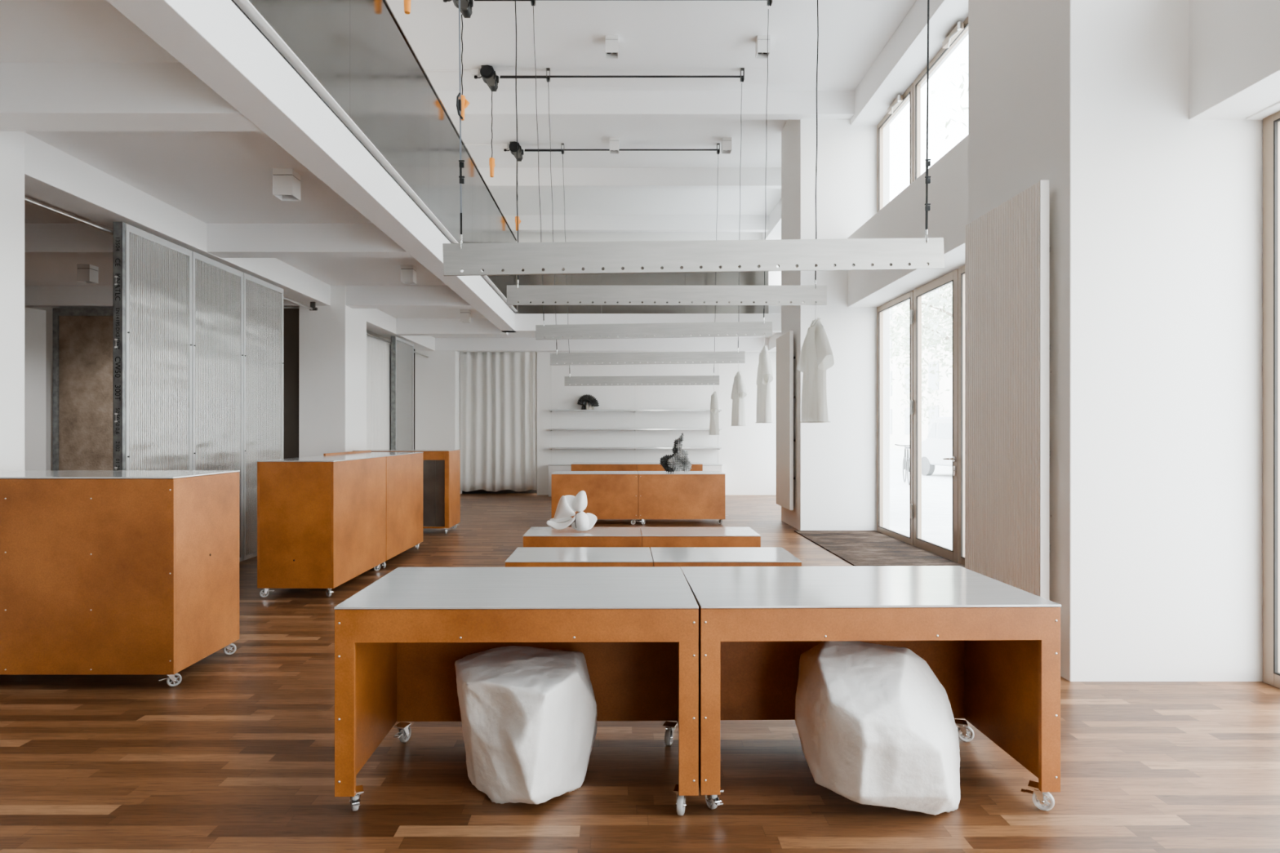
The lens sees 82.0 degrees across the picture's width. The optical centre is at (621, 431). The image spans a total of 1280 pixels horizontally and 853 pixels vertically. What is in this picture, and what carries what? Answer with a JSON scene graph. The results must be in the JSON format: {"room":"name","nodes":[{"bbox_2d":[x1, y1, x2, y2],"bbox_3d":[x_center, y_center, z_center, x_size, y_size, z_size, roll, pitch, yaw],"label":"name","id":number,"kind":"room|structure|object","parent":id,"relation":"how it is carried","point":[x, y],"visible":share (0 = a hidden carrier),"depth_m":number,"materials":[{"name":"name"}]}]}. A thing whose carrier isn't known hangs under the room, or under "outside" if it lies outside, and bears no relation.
{"room":"clothing store","nodes":[
{"label":"clothing store","id":0,"kind":"room"},
{"bbox_2d":[0,131,24,472],"bbox_3d":[-3.980,-0.295,4.124,0.620,3.310,0.812,0,0,0],"label":"column","id":1,"kind":"structure","parent":0,"point":[11,143],"depth_m":4.43,"materials":[{"name":"white paint"}]},
{"bbox_2d":[0,62,262,131],"bbox_3d":[-5.490,-1.817,3.990,7.020,0.286,0.240,0,0,0],"label":"beam","id":2,"kind":"structure","parent":0,"point":[35,96],"depth_m":3.87,"materials":[{"name":"white paint"}]},
{"bbox_2d":[24,306,298,470],"bbox_3d":[-6.740,-0.300,9.990,4.920,3.300,0.120,0,0,0],"label":"wall","id":3,"kind":"structure","parent":0,"point":[48,309],"depth_m":9.93,"materials":[{"name":"white paint"}]},
{"bbox_2d":[24,307,45,471],"bbox_3d":[-7.804,-0.135,9.374,0.100,2.950,0.900,0,0,20],"label":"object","id":4,"kind":"structure","parent":3,"relation":"in","point":[34,319],"depth_m":9.67,"materials":[{"name":"white paint"}]},
{"bbox_2d":[52,308,112,470],"bbox_3d":[-6.620,-0.150,9.895,2.000,3.000,0.069,0,0,0],"label":"panel","id":5,"kind":"object","parent":3,"relation":"attached to","point":[82,338],"visible":0.4,"depth_m":9.88,"materials":[{"name":"brown paint"}]},
{"bbox_2d":[24,196,317,310],"bbox_3d":[-3.975,-1.601,7.040,0.090,0.134,4.980,0,0,0],"label":"rail","id":6,"kind":"object","parent":3,"relation":"attached to","point":[313,304],"visible":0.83,"depth_m":5.41,"materials":[{"name":"silver metal"}]},
{"bbox_2d":[24,132,435,351],"bbox_3d":[-4.035,-1.815,6.210,0.330,0.290,18.820,0,0,0],"label":"beam","id":7,"kind":"structure","parent":3,"relation":"attached to","point":[53,176],"depth_m":5.92,"materials":[{"name":"white paint"}]},
{"bbox_2d":[24,285,474,308],"bbox_3d":[-5.490,-1.817,9.920,7.020,0.286,0.240,0,0,0],"label":"beam","id":8,"kind":"structure","parent":3,"relation":"attached to","point":[357,296],"depth_m":9.80,"materials":[{"name":"white paint"}]},
{"bbox_2d":[298,285,366,457],"bbox_3d":[-3.980,-0.295,10.194,0.620,3.310,0.812,0,0,0],"label":"column","id":9,"kind":"structure","parent":3,"relation":"attached to","point":[332,339],"depth_m":9.79,"materials":[{"name":"white paint"}]},
{"bbox_2d":[366,333,428,357],"bbox_3d":[-4.020,-1.598,12.950,0.028,0.144,4.660,0,0,0],"label":"curtain rod","id":10,"kind":"object","parent":3,"relation":"attached to","point":[370,335],"visible":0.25,"depth_m":12.47,"materials":[{"name":"silver metal"}]},
{"bbox_2d":[366,335,391,449],"bbox_3d":[-4.020,-0.105,11.939,0.080,2.810,2.523,0,0,0],"label":"screen","id":11,"kind":"object","parent":10,"relation":"hanging from","point":[378,352],"visible":0.37,"depth_m":12.18,"materials":[{"name":"white fabric"}]},
{"bbox_2d":[24,223,413,257],"bbox_3d":[-5.490,-1.817,6.990,7.020,0.286,0.240,0,0,0],"label":"beam","id":12,"kind":"structure","parent":0,"point":[41,240],"depth_m":6.87,"materials":[{"name":"white paint"}]},
{"bbox_2d":[0,0,531,337],"bbox_3d":[-5.530,-2.045,7.100,7.340,0.210,20.600,0,0,0],"label":"ceiling","id":13,"kind":"structure","parent":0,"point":[212,177],"depth_m":5.47,"materials":[{"name":"white paint"}]},
{"bbox_2d":[76,264,98,283],"bbox_3d":[-6.250,-1.843,8.620,0.145,0.195,0.145,0,0,0],"label":"ceiling spotlight","id":14,"kind":"object","parent":13,"relation":"attached to","point":[86,273],"visible":1,"depth_m":8.55,"materials":[{"name":"white plastic"}]},
{"bbox_2d":[272,168,301,200],"bbox_3d":[-2.500,-1.843,5.500,0.145,0.195,0.145,0,0,0],"label":"ceiling spotlight","id":15,"kind":"object","parent":13,"relation":"attached to","point":[286,184],"visible":1,"depth_m":5.43,"materials":[{"name":"white plastic"}]},
{"bbox_2d":[400,264,416,284],"bbox_3d":[-2.500,-1.843,8.650,0.145,0.195,0.145,0,0,0],"label":"ceiling spotlight","id":16,"kind":"object","parent":13,"relation":"attached to","point":[408,272],"visible":1,"depth_m":8.58,"materials":[{"name":"white plastic"}]},
{"bbox_2d":[106,0,515,332],"bbox_3d":[-1.885,-1.813,4.615,0.230,0.287,15.630,0,0,0],"label":"beam","id":17,"kind":"structure","parent":0,"point":[214,40],"depth_m":4.04,"materials":[{"name":"white paint"}]},
{"bbox_2d":[231,0,514,312],"bbox_3d":[-1.825,-1.975,4.615,0.070,0.040,15.630,0,0,0],"label":"trim","id":18,"kind":"structure","parent":17,"relation":"attached to","point":[233,1],"depth_m":4.50,"materials":[{"name":"grey"}]},
{"bbox_2d":[233,0,517,311],"bbox_3d":[-1.764,-2.579,4.610,0.072,1.182,15.220,0,0,0],"label":"glass railing","id":19,"kind":"object","parent":18,"relation":"on","point":[356,55],"visible":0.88,"depth_m":5.47,"materials":[{"name":"clear glass"}]},
{"bbox_2d":[366,329,391,344],"bbox_3d":[-4.650,-0.300,13.975,0.200,3.300,6.850,0,0,0],"label":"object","id":20,"kind":"structure","parent":0,"point":[367,331],"depth_m":13.78,"materials":[{"name":"white paint"}]},
{"bbox_2d":[395,318,508,335],"bbox_3d":[-2.930,-1.817,12.770,1.900,0.286,0.240,0,0,0],"label":"beam","id":21,"kind":"structure","parent":0,"point":[404,326],"depth_m":12.65,"materials":[{"name":"white paint"}]},
{"bbox_2d":[413,348,537,493],"bbox_3d":[-3.170,-0.300,16.025,2.760,3.300,0.150,0,0,0],"label":"wall","id":22,"kind":"structure","parent":0,"point":[478,491],"depth_m":15.95,"materials":[{"name":"grey"}]},
{"bbox_2d":[414,349,462,493],"bbox_3d":[-3.870,-0.295,15.844,0.840,3.310,1.112,0,0,0],"label":"wall","id":23,"kind":"structure","parent":22,"relation":"attached to","point":[437,375],"depth_m":15.29,"materials":[{"name":"white paint"}]},
{"bbox_2d":[477,167,781,189],"bbox_3d":[-2.040,-4.385,12.730,10.320,0.330,0.180,0,0,0],"label":"beam","id":24,"kind":"structure","parent":0,"point":[504,178],"depth_m":12.64,"materials":[{"name":"white paint"}]},
{"bbox_2d":[503,215,769,231],"bbox_3d":[-2.040,-4.385,15.510,10.320,0.330,0.180,0,0,0],"label":"beam","id":25,"kind":"structure","parent":0,"point":[528,223],"depth_m":15.42,"materials":[{"name":"white paint"}]},
{"bbox_2d":[0,493,1279,852],"bbox_3d":[-2.800,1.390,7.000,12.800,0.080,20.800,0,0,0],"label":"floor","id":26,"kind":"structure","parent":0,"point":[237,756],"depth_m":2.90,"materials":[{"name":"brown wood"}]},
{"bbox_2d":[112,222,125,470],"bbox_3d":[-3.930,-0.142,5.759,0.070,2.985,0.041,0,0,0],"label":"stud","id":27,"kind":"object","parent":26,"relation":"on","point":[118,228],"visible":0.82,"depth_m":5.74,"materials":[{"name":"metal"}]},
{"bbox_2d":[0,470,239,686],"bbox_3d":[-2.961,0.794,4.160,1.263,1.112,0.668,0,0,0],"label":"counter","id":28,"kind":"object","parent":26,"relation":"on","point":[103,572],"depth_m":3.83,"materials":[{"name":"wood"}]},
{"bbox_2d":[125,223,191,470],"bbox_3d":[-3.899,-0.152,6.232,0.034,2.965,0.889,0,0,0],"label":"screen","id":29,"kind":"object","parent":26,"relation":"on","point":[158,270],"visible":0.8,"depth_m":6.19,"materials":[{"name":"grey"}]},
{"bbox_2d":[191,251,243,561],"bbox_3d":[-3.895,-0.152,7.128,0.034,2.965,0.889,0,0,0],"label":"screen","id":30,"kind":"object","parent":26,"relation":"on","point":[217,287],"visible":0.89,"depth_m":7.08,"materials":[{"name":"grey"}]},
{"bbox_2d":[243,272,284,560],"bbox_3d":[-3.891,-0.152,8.023,0.034,2.965,0.889,0,0,0],"label":"screen","id":31,"kind":"object","parent":26,"relation":"on","point":[263,301],"visible":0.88,"depth_m":7.89,"materials":[{"name":"grey"}]},
{"bbox_2d":[283,308,298,458],"bbox_3d":[-4.960,-0.150,9.900,1.280,3.000,0.040,0,0,0],"label":"doorway","id":32,"kind":"object","parent":26,"relation":"on","point":[291,316],"visible":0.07,"depth_m":9.88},
{"bbox_2d":[256,455,386,597],"bbox_3d":[-2.620,0.794,6.565,0.628,1.112,1.263,0,0,1],"label":"cabinet","id":33,"kind":"object","parent":26,"relation":"on","point":[322,519],"depth_m":5.94,"materials":[{"name":"wood"}]},
{"bbox_2d":[323,450,423,568],"bbox_3d":[-2.600,0.784,7.838,0.628,1.132,1.262,0,0,1],"label":"cabinet","id":34,"kind":"object","parent":26,"relation":"on","point":[404,470],"depth_m":7.75,"materials":[{"name":"wood"}]},
{"bbox_2d":[391,336,395,448],"bbox_3d":[-3.930,-0.142,12.680,0.070,2.985,0.040,0,0,0],"label":"stud","id":35,"kind":"object","parent":26,"relation":"on","point":[393,338],"visible":0.64,"depth_m":12.66,"materials":[{"name":"metal"}]},
{"bbox_2d":[395,337,413,448],"bbox_3d":[-3.905,-0.152,13.260,0.022,2.965,1.104,0,0,0],"label":"screen","id":36,"kind":"object","parent":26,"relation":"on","point":[404,349],"visible":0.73,"depth_m":13.23,"materials":[{"name":"grey"}]},
{"bbox_2d":[352,448,460,533],"bbox_3d":[-2.879,0.800,9.930,1.262,1.100,0.668,0,0,0],"label":"cabinet","id":37,"kind":"object","parent":26,"relation":"on","point":[441,467],"depth_m":9.63,"materials":[{"name":"wood"}]},
{"bbox_2d":[333,566,698,815],"bbox_3d":[-0.366,0.979,2.924,1.262,0.742,0.748,0,0,0],"label":"display table","id":38,"kind":"object","parent":26,"relation":"on","point":[399,640],"visible":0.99,"depth_m":2.73,"materials":[{"name":"wood"}]},
{"bbox_2d":[454,645,596,804],"bbox_3d":[-0.371,1.113,2.806,0.545,0.475,0.543,0,0,0],"label":"rock","id":39,"kind":"object","parent":26,"relation":"on","point":[528,714],"visible":1,"depth_m":2.67,"materials":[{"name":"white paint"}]},
{"bbox_2d":[505,546,653,567],"bbox_3d":[-0.360,1.230,6.660,1.263,0.240,0.768,0,0,0],"label":"table","id":40,"kind":"object","parent":26,"relation":"on","point":[522,557],"visible":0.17,"depth_m":6.49,"materials":[{"name":"wood"}]},
{"bbox_2d":[523,527,641,546],"bbox_3d":[-0.415,1.230,8.180,1.265,0.240,0.708,0,0,0],"label":"plinth","id":41,"kind":"object","parent":26,"relation":"on","point":[534,536],"visible":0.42,"depth_m":7.83,"materials":[{"name":"wood"}]},
{"bbox_2d":[546,490,596,531],"bbox_3d":[-0.548,0.877,8.163,0.492,0.437,0.307,0,0,17],"label":"sculpture","id":42,"kind":"object","parent":41,"relation":"on","point":[567,505],"visible":1,"depth_m":8.10,"materials":[{"name":"white ceramic"}]},
{"bbox_2d":[551,471,638,524],"bbox_3d":[-0.383,0.980,10.950,1.254,0.740,0.708,0,0,0],"label":"cabinet","id":43,"kind":"object","parent":26,"relation":"on","point":[611,495],"depth_m":10.60,"materials":[{"name":"wood"}]},
{"bbox_2d":[571,462,636,471],"bbox_3d":[-0.330,0.983,14.250,1.240,0.735,0.708,0,0,0],"label":"cabinet","id":44,"kind":"object","parent":26,"relation":"on","point":[575,466],"depth_m":13.90,"materials":[{"name":"wood"}]},
{"bbox_2d":[547,463,722,496],"bbox_3d":[0.285,1.020,15.402,3.610,0.660,0.385,0,0,0],"label":"base cabinet","id":45,"kind":"object","parent":26,"relation":"on","point":[553,468],"visible":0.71,"depth_m":15.22,"materials":[{"name":"white wood"}]},
{"bbox_2d":[547,463,722,465],"bbox_3d":[0.285,0.699,15.402,3.610,0.018,0.385,0,0,0],"label":"wall shelf","id":46,"kind":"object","parent":45,"relation":"on","point":[549,464],"depth_m":15.21,"materials":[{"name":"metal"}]},
{"bbox_2d":[635,462,702,471],"bbox_3d":[0.915,0.983,14.250,1.242,0.735,0.708,0,0,0],"label":"counter","id":47,"kind":"object","parent":26,"relation":"on","point":[641,466],"depth_m":13.90,"materials":[{"name":"wood"}]},
{"bbox_2d":[637,471,725,524],"bbox_3d":[0.871,0.980,10.950,1.250,0.740,0.708,0,0,0],"label":"counter","id":48,"kind":"object","parent":26,"relation":"on","point":[662,495],"depth_m":10.60,"materials":[{"name":"wood"}]},
{"bbox_2d":[659,433,692,472],"bbox_3d":[0.802,0.308,10.867,0.484,0.601,0.252,0,0,0],"label":"sculpture","id":49,"kind":"object","parent":48,"relation":"on","point":[678,461],"visible":1,"depth_m":10.82,"materials":[{"name":"grey ceramic"}]},
{"bbox_2d":[640,527,760,549],"bbox_3d":[0.851,1.230,8.180,1.262,0.240,0.708,0,0,0],"label":"plinth","id":50,"kind":"object","parent":26,"relation":"on","point":[651,536],"visible":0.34,"depth_m":7.83,"materials":[{"name":"wood"}]},
{"bbox_2d":[650,546,801,566],"bbox_3d":[0.907,1.230,6.660,1.262,0.240,0.768,0,0,0],"label":"table","id":51,"kind":"object","parent":26,"relation":"on","point":[661,556],"visible":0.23,"depth_m":6.49,"materials":[{"name":"wood"}]},
{"bbox_2d":[680,565,1061,810],"bbox_3d":[0.903,0.979,2.943,1.267,0.742,0.748,0,0,-1],"label":"display table","id":52,"kind":"object","parent":26,"relation":"on","point":[993,646],"visible":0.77,"depth_m":2.74,"materials":[{"name":"wood"}]},
{"bbox_2d":[795,640,959,815],"bbox_3d":[0.959,1.084,2.742,0.600,0.532,0.585,0,0,5],"label":"rock","id":53,"kind":"object","parent":26,"relation":"on","point":[876,726],"visible":0.98,"depth_m":2.56,"materials":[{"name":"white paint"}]},
{"bbox_2d":[794,530,964,567],"bbox_3d":[2.875,1.344,7.565,1.090,0.012,4.730,0,0,0],"label":"entrance mat","id":54,"kind":"object","parent":26,"relation":"on","point":[856,548],"visible":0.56,"depth_m":8.37,"materials":[{"name":"carpet"}]},
{"bbox_2d":[564,375,719,386],"bbox_3d":[0.323,-0.797,11.600,2.442,0.180,0.016,0,0,0],"label":"beam","id":55,"kind":"structure","parent":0,"point":[656,380],"depth_m":11.59,"materials":[{"name":"metal"}]},
{"bbox_2d":[502,313,781,332],"bbox_3d":[0.540,-1.813,12.330,5.080,0.287,0.200,0,0,0],"label":"beam","id":56,"kind":"structure","parent":0,"point":[524,322],"depth_m":12.23,"materials":[{"name":"white paint"}]},
{"bbox_2d":[518,265,768,313],"bbox_3d":[0.364,-2.550,12.270,4.168,1.180,0.040,0,0,0],"label":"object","id":57,"kind":"object","parent":56,"relation":"on","point":[704,278],"visible":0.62,"depth_m":12.25,"materials":[{"name":"silver metal"}]},
{"bbox_2d":[435,90,854,119],"bbox_3d":[-2.040,-4.385,9.880,10.320,0.330,0.180,0,0,0],"label":"ceiling beam","id":58,"kind":"structure","parent":0,"point":[563,104],"depth_m":9.79,"materials":[{"name":"white paint"}]},
{"bbox_2d":[512,231,781,285],"bbox_3d":[-1.800,-3.350,16.275,10.800,2.400,0.150,0,0,0],"label":"wall","id":59,"kind":"structure","parent":0,"point":[774,277],"depth_m":16.20,"materials":[{"name":"white paint"}]},
{"bbox_2d":[762,0,968,239],"bbox_3d":[3.360,-4.345,7.100,0.520,0.410,20.600,0,0,0],"label":"trim","id":60,"kind":"structure","parent":59,"relation":"attached to","point":[904,57],"depth_m":8.37,"materials":[{"name":"white paint"}]},
{"bbox_2d":[876,290,913,545],"bbox_3d":[3.478,-0.160,9.330,0.064,3.020,1.220,0,0,0],"label":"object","id":61,"kind":"structure","parent":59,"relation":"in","point":[909,295],"depth_m":9.70,"materials":[{"name":"beige"}]},
{"bbox_2d":[910,268,958,562],"bbox_3d":[3.445,-0.160,8.155,0.131,3.020,1.190,0,0,0],"label":"door","id":62,"kind":"structure","parent":61,"relation":"attached to","point":[952,277],"depth_m":8.27,"materials":[{"name":"beige"}]},
{"bbox_2d":[876,82,913,212],"bbox_3d":[3.425,-3.340,9.330,0.169,1.580,1.220,0,0,0],"label":"window","id":63,"kind":"structure","parent":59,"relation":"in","point":[900,100],"depth_m":9.41,"materials":[{"name":"beige"}]},
{"bbox_2d":[913,17,968,181],"bbox_3d":[3.425,-3.340,7.650,0.169,1.580,2.100,0,0,0],"label":"window","id":64,"kind":"structure","parent":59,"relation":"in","point":[961,28],"depth_m":8.59,"materials":[{"name":"beige"}]},
{"bbox_2d":[958,265,964,565],"bbox_3d":[3.478,-0.160,6.350,0.064,3.020,2.380,0,0,0],"label":"window","id":65,"kind":"structure","parent":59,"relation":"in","point":[961,270],"depth_m":7.47,"materials":[{"name":"beige"}]},
{"bbox_2d":[768,0,1279,351],"bbox_3d":[3.340,-2.150,7.100,0.560,0.940,20.600,0,0,0],"label":"wall","id":66,"kind":"structure","parent":59,"relation":"attached to","point":[1234,45],"depth_m":3.94,"materials":[{"name":"white paint"}]},
{"bbox_2d":[1245,101,1279,119],"bbox_3d":[3.385,-1.688,2.475,0.070,0.035,2.950,0,0,0],"label":"trim","id":67,"kind":"structure","parent":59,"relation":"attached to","point":[1275,107],"depth_m":3.86,"materials":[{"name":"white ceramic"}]},
{"bbox_2d":[1262,111,1279,688],"bbox_3d":[3.478,-0.180,2.480,0.064,3.060,2.960,0,0,0],"label":"window","id":68,"kind":"structure","parent":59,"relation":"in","point":[1271,124],"depth_m":3.91,"materials":[{"name":"beige"}]},
{"bbox_2d":[550,351,745,364],"bbox_3d":[0.329,-0.915,9.220,2.440,0.150,0.019,-1,0,-1],"label":"beam","id":69,"kind":"structure","parent":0,"point":[734,357],"depth_m":9.21,"materials":[{"name":"metal"}]},
{"bbox_2d":[386,0,916,215],"bbox_3d":[-1.650,-4.600,7.000,11.100,0.140,20.800,0,0,0],"label":"ceiling","id":70,"kind":"structure","parent":0,"point":[655,37],"depth_m":9.12,"materials":[{"name":"white paint"}]},
{"bbox_2d":[456,0,464,248],"bbox_3d":[-0.759,-2.689,3.454,0.047,3.681,0.029,0,0,-23],"label":"suspension line","id":71,"kind":"object","parent":70,"relation":"hanging from","point":[458,101],"visible":1,"depth_m":3.46,"materials":[{"name":"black metal"}]},
{"bbox_2d":[452,0,473,17],"bbox_3d":[-1.629,-4.404,7.522,0.217,0.249,0.211,0,0,0],"label":"electric hoist","id":72,"kind":"object","parent":70,"relation":"attached to","point":[466,6],"visible":0.97,"depth_m":7.51,"materials":[{"name":"grey"}]},
{"bbox_2d":[480,65,498,91],"bbox_3d":[-1.639,-4.404,9.171,0.217,0.249,0.211,0,0,0],"label":"electric hoist","id":73,"kind":"object","parent":70,"relation":"attached to","point":[489,76],"visible":0.98,"depth_m":9.10,"materials":[{"name":"grey"}]},
{"bbox_2d":[515,0,519,288],"bbox_3d":[-0.799,-2.804,5.601,0.042,3.452,0.032,0,0,0],"label":"suspension line","id":74,"kind":"object","parent":70,"relation":"hanging from","point":[515,0],"visible":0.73,"depth_m":5.60,"materials":[{"name":"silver metal"}]},
{"bbox_2d":[605,35,617,58],"bbox_3d":[-0.110,-4.433,8.490,0.145,0.195,0.145,0,0,0],"label":"ceiling spotlight","id":75,"kind":"object","parent":70,"relation":"attached to","point":[611,41],"visible":1,"depth_m":8.42,"materials":[{"name":"white plastic"}]},
{"bbox_2d":[499,67,744,82],"bbox_3d":[0.009,-4.447,9.199,3.047,0.163,0.072,0,0,0],"label":"tube","id":76,"kind":"object","parent":70,"relation":"attached to","point":[548,77],"visible":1,"depth_m":9.19,"materials":[{"name":"black metal"}]},
{"bbox_2d":[524,142,719,154],"bbox_3d":[0.011,-4.447,11.598,3.072,0.163,0.072,0,0,0],"label":"tube","id":77,"kind":"object","parent":70,"relation":"attached to","point":[561,150],"visible":1,"depth_m":11.59,"materials":[{"name":"black metal"}]},
{"bbox_2d":[474,0,772,6],"bbox_3d":[0.018,-4.447,7.550,3.047,0.163,0.072,0,0,0],"label":"tube","id":78,"kind":"object","parent":70,"relation":"attached to","point":[769,2],"visible":1,"depth_m":7.56,"materials":[{"name":"black metal"}]},
{"bbox_2d":[755,35,770,58],"bbox_3d":[1.630,-4.433,8.490,0.145,0.195,0.145,0,0,0],"label":"ceiling spotlight","id":79,"kind":"object","parent":70,"relation":"attached to","point":[761,43],"visible":0.88,"depth_m":8.42,"materials":[{"name":"white plastic"}]},
{"bbox_2d":[814,0,818,288],"bbox_3d":[1.497,-2.806,5.629,0.040,3.448,0.032,0,0,0],"label":"suspension line","id":80,"kind":"object","parent":70,"relation":"hanging from","point":[817,0],"visible":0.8,"depth_m":5.63,"materials":[{"name":"silver metal"}]},
{"bbox_2d":[924,0,930,243],"bbox_3d":[1.523,-2.726,3.643,0.042,3.607,0.032,0,0,0],"label":"suspension line","id":81,"kind":"object","parent":70,"relation":"hanging from","point":[927,208],"visible":1,"depth_m":3.64,"materials":[{"name":"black metal"}]},
{"bbox_2d":[535,321,772,339],"bbox_3d":[0.341,-1.038,7.585,2.442,0.196,0.016,0,0,-2],"label":"beam","id":82,"kind":"structure","parent":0,"point":[740,328],"depth_m":7.58,"materials":[{"name":"metal"}]},
{"bbox_2d":[537,351,776,494],"bbox_3d":[0.905,-0.300,15.675,5.390,3.300,0.150,0,0,0],"label":"wall","id":83,"kind":"structure","parent":0,"point":[747,455],"depth_m":15.60,"materials":[{"name":"white paint"}]},
{"bbox_2d":[460,351,537,492],"bbox_3d":[-2.616,-0.233,15.659,1.634,3.035,0.115,0,0,0],"label":"curtain","id":84,"kind":"object","parent":83,"relation":"hanging from","point":[499,389],"visible":0.95,"depth_m":15.66,"materials":[{"name":"white fabric"}]},
{"bbox_2d":[435,337,770,351],"bbox_3d":[-0.390,-1.817,15.400,6.980,0.286,0.240,0,0,0],"label":"beam","id":85,"kind":"structure","parent":83,"relation":"attached to","point":[459,344],"depth_m":15.28,"materials":[{"name":"white paint"}]},
{"bbox_2d":[548,409,721,412],"bbox_3d":[0.285,-0.425,15.429,3.590,0.050,0.288,0,0,0],"label":"wall shelf","id":86,"kind":"object","parent":83,"relation":"attached to","point":[549,411],"visible":0.99,"depth_m":15.29,"materials":[{"name":"metal"}]},
{"bbox_2d":[548,447,721,449],"bbox_3d":[0.285,0.360,15.429,3.590,0.050,0.288,0,0,0],"label":"wall shelf","id":87,"kind":"object","parent":83,"relation":"attached to","point":[549,448],"visible":0.94,"depth_m":15.28,"materials":[{"name":"metal"}]},
{"bbox_2d":[548,428,721,431],"bbox_3d":[0.285,-0.030,15.429,3.590,0.050,0.288,0,0,0],"label":"wall shelf","id":88,"kind":"object","parent":83,"relation":"attached to","point":[549,429],"visible":0.98,"depth_m":15.28,"materials":[{"name":"metal"}]},
{"bbox_2d":[514,302,781,337],"bbox_3d":[0.615,-2.045,14.860,4.970,0.210,5.080,0,0,0],"label":"trim","id":89,"kind":"structure","parent":83,"relation":"attached to","point":[771,308],"depth_m":14.71,"materials":[{"name":"white paint"}]},
{"bbox_2d":[506,284,826,305],"bbox_3d":[0.348,-1.038,5.615,2.441,0.159,0.016,0,0,-1],"label":"beam","id":90,"kind":"structure","parent":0,"point":[586,295],"depth_m":5.61,"materials":[{"name":"metal"}]},
{"bbox_2d":[442,237,944,275],"bbox_3d":[0.381,-0.844,3.550,2.444,0.229,0.016,0,0,-5],"label":"beam","id":91,"kind":"structure","parent":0,"point":[571,256],"depth_m":3.54,"materials":[{"name":"metal"}]},
{"bbox_2d":[781,119,889,531],"bbox_3d":[3.025,-1.590,10.550,1.210,5.900,1.200,0,0,0],"label":"wall","id":92,"kind":"structure","parent":0,"point":[835,461],"depth_m":9.95,"materials":[{"name":"white paint"}]},
{"bbox_2d":[776,330,795,510],"bbox_3d":[2.370,-0.151,10.620,0.091,2.485,0.920,0,0,0],"label":"panel","id":93,"kind":"object","parent":92,"relation":"attached to","point":[784,343],"visible":1,"depth_m":10.48,"materials":[{"name":"beige wood"}]},
{"bbox_2d":[968,0,1262,681],"bbox_3d":[3.025,-1.590,4.555,1.210,5.900,1.170,0,0,0],"label":"wall","id":94,"kind":"structure","parent":0,"point":[1156,212],"depth_m":3.97,"materials":[{"name":"white paint"}]},
{"bbox_2d":[964,180,1052,599],"bbox_3d":[2.370,-0.151,4.535,0.091,2.485,0.910,0,0,0],"label":"panel","id":95,"kind":"object","parent":94,"relation":"attached to","point":[1007,371],"visible":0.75,"depth_m":4.43,"materials":[{"name":"beige wood"}]},
{"label":"hanger","id":96,"kind":"object","parent":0,"visible":0},
{"bbox_2d":[797,317,834,422],"bbox_3d":[1.480,-0.464,5.629,0.187,0.794,0.731,0,0,-2],"label":"shirt","id":97,"kind":"object","parent":96,"relation":"hanging from","point":[816,356],"visible":1,"depth_m":5.52,"materials":[{"name":"white fabric"}]},
{"label":"hanger","id":98,"kind":"object","parent":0,"visible":0},
{"bbox_2d":[755,345,773,422],"bbox_3d":[1.479,-0.484,7.617,0.167,0.794,0.731,0,0,5],"label":"shirt","id":99,"kind":"object","parent":98,"relation":"hanging from","point":[764,376],"visible":1,"depth_m":7.45,"materials":[{"name":"white fabric"}]},
{"label":"hanger","id":100,"kind":"object","parent":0,"visible":0},
{"bbox_2d":[730,371,746,426],"bbox_3d":[1.475,-0.409,9.239,0.188,0.686,0.628,0,0,-2],"label":"shirt","id":101,"kind":"object","parent":100,"relation":"hanging from","point":[739,392],"visible":0.99,"depth_m":9.10,"materials":[{"name":"white fabric"}]},
{"label":"hanger","id":102,"kind":"object","parent":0,"visible":0},
{"bbox_2d":[708,391,719,435],"bbox_3d":[1.460,-0.285,11.600,0.173,0.686,0.628,0,0,6],"label":"shirt","id":103,"kind":"object","parent":102,"relation":"hanging from","point":[714,419],"visible":1,"depth_m":11.44,"materials":[{"name":"white fabric"}]},
{"label":"outside","id":104,"kind":"structure","parent":0,"visible":0},
{"bbox_2d":[889,448,952,546],"bbox_3d":[31.950,1.480,30.000,56.100,0.140,120.000,0,0,0],"label":"window view","id":105,"kind":"object","parent":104,"point":[936,487],"visible":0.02,"depth_m":14.94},
{"bbox_2d":[889,284,952,449],"bbox_3d":[25.970,-6.590,47.500,8.060,16.000,85.000,0,0,0],"label":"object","id":106,"kind":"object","parent":105,"relation":"on","point":[899,432],"visible":0.03,"depth_m":53.72,"materials":[{"name":"grey"}]},
{"bbox_2d":[889,282,952,404],"bbox_3d":[11.116,-3.660,25.991,6.479,10.135,5.644,0,0,0],"label":"street tree","id":107,"kind":"object","parent":105,"relation":"on","point":[895,335],"visible":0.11,"depth_m":25.65,"materials":[{"name":"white plant"}]},
{"bbox_2d":[895,283,952,424],"bbox_3d":[15.509,-5.290,32.512,6.944,13.395,8.031,0,0,-17],"label":"street tree","id":108,"kind":"object","parent":105,"relation":"on","point":[927,408],"visible":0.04,"depth_m":34.60,"materials":[{"name":"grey plant"}]},
{"bbox_2d":[897,62,968,342],"bbox_3d":[9.696,-6.307,15.293,5.901,15.429,7.423,0,0,-17],"label":"street tree","id":109,"kind":"object","parent":105,"relation":"on","point":[935,301],"visible":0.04,"depth_m":16.62,"materials":[{"name":"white plant"}]},
{"bbox_2d":[921,417,952,475],"bbox_3d":[10.596,0.485,22.625,1.530,1.850,3.250,0,0,-10],"label":"van","id":110,"kind":"object","parent":105,"relation":"on","point":[938,445],"visible":0.23,"depth_m":22.78,"materials":[{"name":"grey paint"}]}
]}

